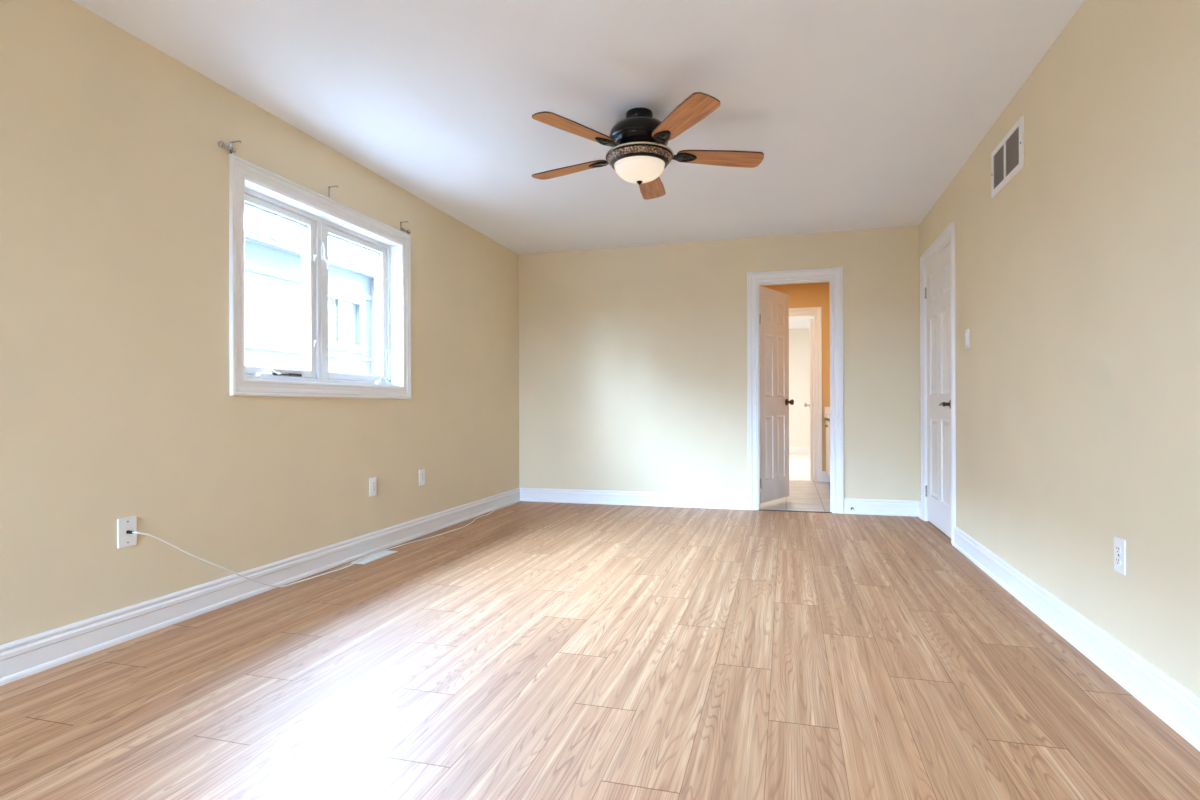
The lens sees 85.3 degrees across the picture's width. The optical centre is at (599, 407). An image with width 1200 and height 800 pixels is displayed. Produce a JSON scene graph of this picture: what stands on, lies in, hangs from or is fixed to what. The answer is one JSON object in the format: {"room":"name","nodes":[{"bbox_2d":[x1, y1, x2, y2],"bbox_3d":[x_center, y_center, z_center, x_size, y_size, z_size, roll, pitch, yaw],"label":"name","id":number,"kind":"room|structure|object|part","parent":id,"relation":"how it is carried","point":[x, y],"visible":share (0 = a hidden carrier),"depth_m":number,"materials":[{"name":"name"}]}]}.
{"room":"empty bedroom","nodes":[
{"label":"empty bedroom","id":0,"kind":"room"},
{"bbox_2d":[0,0,518,644],"bbox_3d":[-2.186,-0.289,1.976,0.200,2.440,9.600,0,0,16],"label":"wall","id":1,"kind":"structure","parent":0,"point":[116,402],"depth_m":2.76,"materials":[{"name":"beige paint"}]},
{"bbox_2d":[117,516,136,548],"bbox_3d":[-1.882,0.500,2.606,0.032,0.118,0.078,0,0,16],"label":"cable wall plate","id":2,"kind":"object","parent":1,"relation":"attached to","point":[126,526],"visible":1,"depth_m":2.60,"materials":[{"name":"white plastic"}]},
{"bbox_2d":[132,501,519,586],"bbox_3d":[-1.274,0.712,4.480,0.129,0.435,3.945,0,0,16],"label":"coaxial cable","id":3,"kind":"object","parent":2,"relation":"hanging from","point":[518,501],"visible":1,"depth_m":3.35,"materials":[{"name":"white plastic"}]},
{"bbox_2d":[218,140,240,153],"bbox_3d":[-1.744,-1.237,3.063,0.058,0.057,0.093,0,0,16],"label":"curtain rod bracket","id":4,"kind":"object","parent":1,"relation":"attached to","point":[221,144],"visible":1,"depth_m":3.09,"materials":[{"name":"silver metal"}]},
{"bbox_3d":[-1.765,-1.225,3.035,0.031,0.030,0.028,0,0,16],"label":"knob","id":5,"kind":"part","parent":4,"relation":"part of","materials":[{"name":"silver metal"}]},
{"bbox_2d":[0,488,519,685],"bbox_3d":[-2.065,0.866,1.986,0.019,0.130,9.285,0,0,16],"label":"baseboard","id":6,"kind":"structure","parent":1,"relation":"attached to","point":[21,658],"depth_m":2.91,"materials":[{"name":"white paint"}]},
{"bbox_2d":[229,154,410,398],"bbox_3d":[-1.627,-0.629,3.854,0.195,1.148,1.532,0,0,16],"label":"window","id":7,"kind":"structure","parent":1,"relation":"in","point":[319,217],"depth_m":3.79,"materials":[{"name":"white paint"}]},
{"bbox_3d":[-1.732,-0.185,3.445,0.020,0.034,0.122,0,0,14],"label":"crank arm","id":8,"kind":"part","parent":7,"relation":"part of","materials":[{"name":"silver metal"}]},
{"bbox_3d":[-1.775,-0.629,3.536,0.065,0.918,0.589,0,0,16],"label":"sash","id":9,"kind":"part","parent":7,"relation":"part of","materials":[{"name":"white plastic"}]},
{"bbox_3d":[-1.677,-0.629,3.868,0.091,0.982,1.366,0,0,16],"label":"frame","id":10,"kind":"part","parent":7,"relation":"part of","materials":[{"name":"white plastic"}]},
{"bbox_3d":[-1.626,-0.898,3.849,0.045,0.157,0.024,0,0,-33],"label":"lock lever","id":11,"kind":"part","parent":7,"relation":"part of","materials":[{"name":"white plastic"}]},
{"bbox_3d":[-1.589,-0.630,4.189,0.065,0.918,0.633,0,0,16],"label":"sash","id":12,"kind":"part","parent":7,"relation":"part of","materials":[{"name":"white plastic"}]},
{"bbox_2d":[328,186,337,196],"bbox_3d":[-1.543,-1.249,3.767,0.058,0.057,0.014,0,0,16],"label":"curtain rod bracket","id":13,"kind":"object","parent":1,"relation":"attached to","point":[329,187],"visible":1,"depth_m":3.77,"materials":[{"name":"silver metal"}]},
{"bbox_2d":[369,477,376,495],"bbox_3d":[-1.450,0.508,4.164,0.009,0.118,0.074,0,0,16],"label":"wall outlet","id":14,"kind":"object","parent":1,"relation":"attached to","point":[372,481],"visible":1,"depth_m":4.16,"materials":[{"name":"white plastic"}]},
{"bbox_2d":[400,221,410,233],"bbox_3d":[-1.333,-1.240,4.505,0.058,0.067,0.093,0,0,16],"label":"curtain rod bracket","id":15,"kind":"object","parent":1,"relation":"attached to","point":[401,228],"visible":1,"depth_m":4.48,"materials":[{"name":"silver metal"}]},
{"bbox_2d":[419,469,424,485],"bbox_3d":[-1.290,0.509,4.722,0.009,0.118,0.074,0,0,16],"label":"wall outlet","id":16,"kind":"object","parent":1,"relation":"attached to","point":[422,471],"visible":1,"depth_m":4.71,"materials":[{"name":"white plastic"}]},
{"bbox_2d":[72,0,1083,285],"bbox_3d":[-0.034,-1.576,2.567,4.022,0.120,11.920,0,0,16],"label":"ceiling","id":17,"kind":"structure","parent":0,"point":[861,114],"depth_m":3.12,"materials":[{"name":"paint"}]},
{"bbox_2d":[532,92,763,199],"bbox_3d":[0.204,-1.332,3.403,1.259,0.368,1.230,0,0,16],"label":"ceiling fan","id":18,"kind":"object","parent":17,"relation":"hanging from","point":[639,153],"visible":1,"depth_m":3.25,"materials":[{"name":"brown wood"}]},
{"bbox_3d":[-0.165,-1.302,3.574,0.460,0.029,0.136,0,0,30],"label":"blade","id":19,"kind":"part","parent":18,"relation":"part of","materials":[{"name":"brown wood"}]},
{"bbox_3d":[-0.112,-1.316,3.077,0.460,0.032,0.136,0,0,-42],"label":"blade","id":20,"kind":"part","parent":18,"relation":"part of","materials":[{"name":"brown wood"}]},
{"bbox_3d":[0.204,-1.209,3.362,0.262,0.089,0.262,0,0,16],"label":"lamp shade","id":21,"kind":"part","parent":18,"relation":"part of","materials":[{"name":"white glass"}]},
{"bbox_3d":[0.291,-1.294,3.778,0.136,0.039,0.460,0,0,12],"label":"blade","id":22,"kind":"part","parent":18,"relation":"part of","materials":[{"name":"brown wood"}]},
{"bbox_3d":[0.377,-1.317,2.974,0.136,0.034,0.460,0,0,-24],"label":"blade","id":23,"kind":"part","parent":18,"relation":"part of","materials":[{"name":"brown wood"}]},
{"bbox_3d":[0.626,-1.302,3.407,0.460,0.036,0.136,0,0,-6],"label":"blade","id":24,"kind":"part","parent":18,"relation":"part of","materials":[{"name":"brown wood"}]},
{"bbox_2d":[0,454,1199,799],"bbox_3d":[1.341,0.980,4.766,5.443,0.120,16.900,0,0,16],"label":"floor","id":25,"kind":"structure","parent":0,"point":[525,650],"depth_m":2.17,"materials":[{"name":"brown laminate"}]},
{"bbox_2d":[351,550,397,563],"bbox_3d":[-1.389,0.926,4.024,0.097,0.006,0.345,0,0,16],"label":"floor vent","id":26,"kind":"object","parent":25,"relation":"in","point":[385,553],"visible":1,"depth_m":4.01,"materials":[{"name":"white metal"}]},
{"bbox_2d":[824,407,829,477],"bbox_3d":[2.769,0.456,6.978,0.626,0.922,1.860,0,0,16],"label":"bathroom vanity","id":27,"kind":"object","parent":25,"relation":"on","point":[827,409],"visible":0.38,"depth_m":7.58,"materials":[{"name":"wood"}]},
{"bbox_3d":[2.692,0.476,7.696,0.020,0.640,0.442,0,0,16],"label":"cabinet door","id":28,"kind":"part","parent":27,"relation":"part of","materials":[{"name":"white paint"}]},
{"bbox_3d":[2.568,0.476,7.261,0.020,0.640,0.442,0,0,16],"label":"cabinet door","id":29,"kind":"part","parent":27,"relation":"part of","materials":[{"name":"white paint"}]},
{"bbox_2d":[519,225,919,500],"bbox_3d":[0.954,-0.299,6.011,3.622,2.440,0.115,0,0,16],"label":"wall","id":30,"kind":"structure","parent":0,"point":[633,359],"depth_m":6.00,"materials":[{"name":"beige paint"}]},
{"bbox_2d":[520,488,747,509],"bbox_3d":[0.261,0.858,6.140,2.212,0.130,0.019,0,0,16],"label":"baseboard","id":31,"kind":"structure","parent":30,"relation":"attached to","point":[662,499],"depth_m":6.11,"materials":[{"name":"white paint"}]},
{"bbox_2d":[747,267,843,513],"bbox_3d":[1.807,-0.145,6.067,0.808,2.126,0.730,0,0,16],"label":"door","id":32,"kind":"structure","parent":30,"relation":"in","point":[768,401],"depth_m":5.83,"materials":[{"name":"white paint"}]},
{"bbox_3d":[1.852,-0.049,6.347,0.073,0.066,0.066,0,0,40],"label":"knob","id":33,"kind":"part","parent":32,"relation":"part of","materials":[{"name":"black metal"}]},
{"bbox_2d":[844,498,918,516],"bbox_3d":[2.391,0.852,5.532,0.602,0.130,0.019,0,0,16],"label":"baseboard","id":34,"kind":"structure","parent":30,"relation":"attached to","point":[861,506],"depth_m":5.53,"materials":[{"name":"white paint"}]},
{"bbox_2d":[762,282,829,470],"bbox_3d":[2.326,-0.303,8.152,5.200,2.440,0.115,0,0,16],"label":"wall","id":35,"kind":"structure","parent":0,"point":[810,294],"depth_m":7.98,"materials":[{"name":"paint"}]},
{"bbox_2d":[789,307,821,481],"bbox_3d":[2.402,-0.155,8.467,0.879,2.143,0.804,0,0,16],"label":"door","id":36,"kind":"structure","parent":35,"relation":"in","point":[815,404],"depth_m":7.99,"materials":[{"name":"white paint"}]},
{"bbox_2d":[822,471,829,481],"bbox_3d":[3.026,0.850,7.884,0.634,0.130,0.019,0,0,16],"label":"baseboard","id":37,"kind":"structure","parent":35,"relation":"attached to","point":[825,478],"depth_m":7.96,"materials":[{"name":"white paint"}]},
{"bbox_2d":[825,407,829,413],"bbox_3d":[3.031,0.040,7.861,0.604,0.090,0.018,0,0,16],"label":"backsplash","id":38,"kind":"structure","parent":35,"relation":"attached to","point":[827,409],"depth_m":7.93,"materials":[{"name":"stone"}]},
{"bbox_2d":[789,316,812,328],"bbox_3d":[3.005,-1.585,10.546,5.400,0.120,4.865,0,0,16],"label":"ceiling","id":39,"kind":"structure","parent":0,"point":[794,322],"depth_m":11.75,"materials":[{"name":"paint"}]},
{"bbox_2d":[789,329,813,446],"bbox_3d":[3.663,-0.307,12.837,5.200,2.440,0.100,0,0,16],"label":"wall","id":40,"kind":"structure","parent":0,"point":[799,339],"depth_m":12.72,"materials":[{"name":"paint"}]},
{"bbox_2d":[789,447,813,453],"bbox_3d":[3.651,0.848,12.780,5.000,0.130,0.019,0,0,16],"label":"baseboard","id":41,"kind":"structure","parent":40,"relation":"attached to","point":[792,450],"depth_m":12.70,"materials":[{"name":"white paint"}]},
{"bbox_2d":[919,0,1199,696],"bbox_3d":[1.448,-0.300,0.938,0.115,2.440,9.600,0,0,16],"label":"wall","id":42,"kind":"structure","parent":0,"point":[1077,284],"depth_m":2.37,"materials":[{"name":"beige paint"}]},
{"bbox_2d":[918,501,920,518],"bbox_3d":[2.654,0.851,5.394,0.019,0.130,0.140,0,0,16],"label":"baseboard","id":43,"kind":"structure","parent":42,"relation":"attached to","point":[919,504],"depth_m":5.40,"materials":[{"name":"white paint"}]},
{"bbox_2d":[920,221,955,545],"bbox_3d":[2.529,-0.156,4.805,0.161,2.145,1.060,0,0,16],"label":"door","id":44,"kind":"structure","parent":42,"relation":"in","point":[937,263],"depth_m":4.83,"materials":[{"name":"white paint"}]},
{"bbox_3d":[2.391,-0.020,4.510,0.058,0.066,0.157,0,0,16],"label":"lever handle","id":45,"kind":"part","parent":44,"relation":"part of","materials":[{"name":"black metal"}]},
{"bbox_2d":[965,329,969,348],"bbox_3d":[2.258,-0.419,4.008,0.013,0.118,0.082,0,0,16],"label":"light switch","id":46,"kind":"object","parent":42,"relation":"attached to","point":[967,332],"visible":1,"depth_m":3.99,"materials":[{"name":"white plastic"}]},
{"bbox_2d":[991,115,1023,197],"bbox_3d":[2.050,-1.249,3.286,0.010,0.242,0.477,0,0,16],"label":"air vent","id":47,"kind":"object","parent":42,"relation":"in","point":[1007,159],"visible":1,"depth_m":3.26,"materials":[{"name":"white plastic"}]},
{"bbox_2d":[953,526,1199,750],"bbox_3d":[1.235,0.855,0.420,0.019,0.130,8.085,0,0,16],"label":"baseboard","id":48,"kind":"structure","parent":42,"relation":"attached to","point":[1173,703],"depth_m":2.29,"materials":[{"name":"white paint"}]},
{"bbox_2d":[1114,536,1125,574],"bbox_3d":[1.742,0.497,2.184,0.009,0.118,0.074,0,0,16],"label":"wall outlet","id":49,"kind":"object","parent":42,"relation":"attached to","point":[1119,543],"visible":1,"depth_m":2.17,"materials":[{"name":"white plastic"}]},
{"bbox_2d":[1116,545,1120,553],"bbox_3d":[1.740,0.477,2.185,0.004,0.028,0.029,0,0,16],"label":"receptacle","id":50,"kind":"object","parent":49,"relation":"attached to","point":[1118,547],"depth_m":2.18,"materials":[{"name":"white plastic"}]},
{"bbox_2d":[1116,557,1120,564],"bbox_3d":[1.740,0.516,2.185,0.004,0.028,0.029,0,0,16],"label":"receptacle","id":51,"kind":"object","parent":49,"relation":"attached to","point":[1118,559],"depth_m":2.18,"materials":[{"name":"white plastic"}]},
{"label":"outside","id":52,"kind":"structure","parent":0,"visible":0},
{"bbox_3d":[1.377,1.480,4.808,80.000,0.120,90.000,0,0,16],"label":"ground","id":53,"kind":"structure","parent":52,"visible":0},
{"bbox_2d":[245,205,374,374],"bbox_3d":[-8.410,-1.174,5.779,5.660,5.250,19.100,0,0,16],"label":"window panes","id":54,"kind":"structure","parent":53,"relation":"on","point":[273,263],"depth_m":9.71,"materials":[{"name":"clear glass"}]},
{"bbox_3d":[-4.414,-1.402,10.311,0.020,0.700,0.610,0,0,16],"label":"pane","id":55,"kind":"part","parent":54,"relation":"part of","materials":[{"name":"clear glass"}]},
{"bbox_3d":[-4.245,-1.402,10.903,0.020,0.700,0.460,0,0,16],"label":"pane","id":56,"kind":"part","parent":54,"relation":"part of","materials":[{"name":"clear glass"}]}
]}

